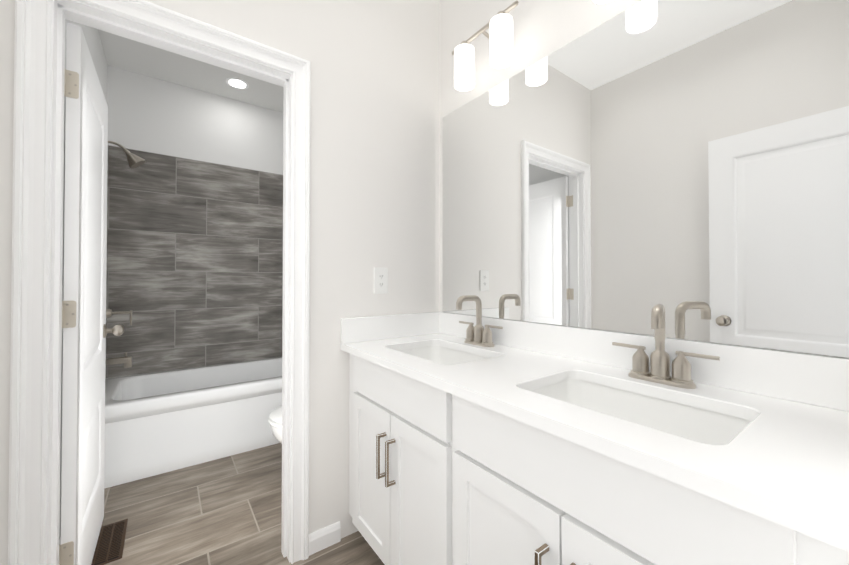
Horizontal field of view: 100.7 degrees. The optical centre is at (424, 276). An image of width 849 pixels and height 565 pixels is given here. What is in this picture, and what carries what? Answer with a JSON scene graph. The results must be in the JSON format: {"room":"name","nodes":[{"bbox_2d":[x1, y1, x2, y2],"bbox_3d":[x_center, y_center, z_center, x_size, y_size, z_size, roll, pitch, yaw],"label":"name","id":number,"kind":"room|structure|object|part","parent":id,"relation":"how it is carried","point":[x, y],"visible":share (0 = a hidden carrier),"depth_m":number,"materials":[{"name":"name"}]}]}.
{"room":"bathroom","nodes":[
{"label":"bathroom","id":0,"kind":"room"},
{"bbox_2d":[59,19,107,538],"bbox_3d":[-1.865,-0.182,1.810,0.155,2.750,1.962,0,-1,-36],"label":"wall","id":1,"kind":"structure","parent":0,"point":[93,40],"depth_m":1.90,"materials":[{"name":"white paint"}]},
{"bbox_2d":[105,169,107,378],"bbox_3d":[-2.083,0.117,2.244,0.010,2.160,0.780,0,-1,-36],"label":"wall tile","id":2,"kind":"structure","parent":1,"relation":"attached to","point":[106,268],"depth_m":2.54,"materials":[{"name":"grey tile"}]},
{"bbox_2d":[106,141,145,367],"bbox_3d":[-1.995,-0.149,2.329,0.230,1.505,0.170,0,-1,-36],"label":"shower faucet set","id":3,"kind":"object","parent":2,"relation":"attached to","point":[135,161],"visible":0.6,"depth_m":2.33,"materials":[{"name":"silver metal"}]},
{"bbox_2d":[98,29,283,112],"bbox_3d":[-1.190,-1.577,2.322,1.830,0.050,1.962,0,-1,-36],"label":"ceiling","id":4,"kind":"structure","parent":0,"point":[124,53],"depth_m":2.66,"materials":[{"name":"white paint"}]},
{"bbox_2d":[226,77,248,88],"bbox_3d":[-1.498,-1.542,2.817,0.164,0.007,0.164,0,-1,-36],"label":"recessed light","id":5,"kind":"object","parent":4,"relation":"in","point":[237,83],"visible":1,"depth_m":2.81,"materials":[{"name":"white paint"}]},
{"bbox_2d":[106,66,282,378],"bbox_3d":[-1.741,-0.169,3.057,1.630,2.750,0.100,0,-1,-36],"label":"wall","id":6,"kind":"structure","parent":0,"point":[152,115],"depth_m":2.88,"materials":[{"name":"white paint"}]},
{"bbox_2d":[106,145,282,377],"bbox_3d":[-1.686,-0.105,3.028,1.574,1.698,0.010,0,-1,-36],"label":"wall tile","id":7,"kind":"structure","parent":6,"relation":"attached to","point":[194,263],"depth_m":2.87,"materials":[{"name":"grey tile"}]},
{"bbox_2d":[0,0,438,564],"bbox_3d":[-0.592,-0.186,1.492,1.630,2.750,0.058,0,-1,-36],"label":"wall","id":8,"kind":"structure","parent":0,"point":[374,137],"depth_m":1.62,"materials":[{"name":"white paint"}]},
{"bbox_2d":[8,0,310,564],"bbox_3d":[-0.878,0.130,1.314,0.850,2.115,0.166,0,-1,-36],"label":"door frame","id":9,"kind":"structure","parent":8,"relation":"attached to","point":[36,324],"depth_m":1.09,"materials":[{"name":"white paint"}]},
{"bbox_2d":[59,22,123,564],"bbox_3d":[-1.385,0.165,1.451,0.185,2.024,0.704,0,-1,-36],"label":"door","id":10,"kind":"structure","parent":9,"relation":"attached to","point":[86,330],"depth_m":1.26,"materials":[{"name":"white paint"}]},
{"bbox_2d":[309,521,339,537],"bbox_3d":[-0.297,1.151,1.811,0.681,0.083,0.015,0,-1,-36],"label":"baseboard","id":11,"kind":"structure","parent":8,"relation":"attached to","point":[337,523],"depth_m":1.55,"materials":[{"name":"white paint"}]},
{"bbox_2d":[374,267,387,293],"bbox_3d":[-0.213,0.020,1.727,0.076,0.128,0.008,0,-1,-36],"label":"electrical outlet","id":12,"kind":"object","parent":8,"relation":"attached to","point":[380,280],"visible":1,"depth_m":1.72,"materials":[{"name":"white plastic"}]},
{"bbox_2d":[101,443,384,564],"bbox_3d":[-0.675,1.215,1.591,1.830,0.050,3.700,0,-1,-36],"label":"floor","id":13,"kind":"structure","parent":0,"point":[225,511],"depth_m":1.74,"materials":[{"name":"tile"}]},
{"bbox_2d":[91,519,127,564],"bbox_3d":[-1.406,1.187,1.578,0.100,0.006,0.305,0,-1,-36],"label":"floor vent","id":14,"kind":"object","parent":13,"relation":"in","point":[109,548],"visible":0.96,"depth_m":1.56,"materials":[{"name":"brown metal"}]},
{"bbox_2d":[104,357,281,488],"bbox_3d":[-1.461,0.973,2.709,1.571,0.460,0.768,0,-1,-36],"label":"bathtub","id":15,"kind":"object","parent":13,"relation":"on","point":[157,423],"visible":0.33,"depth_m":2.30,"materials":[{"name":"white ceramic"}]},
{"bbox_2d":[268,405,281,443],"bbox_3d":[-0.542,0.796,2.128,0.749,0.800,0.450,0,-1,-36],"label":"toilet","id":16,"kind":"object","parent":13,"relation":"on","point":[275,419],"visible":0.02,"depth_m":1.89,"materials":[{"name":"white ceramic"}]},
{"bbox_2d":[341,347,848,564],"bbox_3d":[0.310,0.757,1.128,0.592,0.856,1.576,0,-1,-36],"label":"bathroom vanity","id":17,"kind":"object","parent":13,"relation":"on","point":[478,439],"depth_m":0.83,"materials":[{"name":"white paint"}]},
{"bbox_2d":[341,331,848,538],"bbox_3d":[0.317,0.315,1.138,0.576,0.030,1.576,0,-1,-36],"label":"countertop","id":18,"kind":"structure","parent":17,"relation":"on","point":[786,456],"depth_m":0.81,"materials":[{"name":"white stone"}]},
{"bbox_2d":[439,0,846,357],"bbox_3d":[0.603,-0.188,1.328,0.100,2.750,1.738,0,-1,-36],"label":"wall","id":19,"kind":"structure","parent":0,"point":[542,29],"depth_m":1.60,"materials":[{"name":"white paint"}]},
{"bbox_2d":[452,1,518,90],"bbox_3d":[0.279,-0.989,1.547,0.171,0.232,0.390,0,-1,-36],"label":"sconce","id":20,"kind":"object","parent":19,"relation":"attached to","point":[500,25],"visible":1,"depth_m":1.48,"materials":[{"name":"white glass"}]},
{"bbox_3d":[0.183,-0.957,1.613,0.094,0.168,0.094,0,-1,-36],"label":"lamp shade","id":21,"kind":"part","parent":20,"relation":"part of","materials":[{"name":"white glass"}]},
{"bbox_3d":[0.313,-0.959,1.435,0.094,0.168,0.094,0,-1,-36],"label":"lamp shade","id":22,"kind":"part","parent":20,"relation":"part of","materials":[{"name":"white glass"}]},
{"bbox_2d":[443,0,848,357],"bbox_3d":[0.550,-0.344,1.308,0.008,1.058,1.515,0,-1,-36],"label":"mirror","id":23,"kind":"object","parent":19,"relation":"attached to","point":[685,163],"visible":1,"depth_m":1.05,"materials":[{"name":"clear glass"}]}
]}

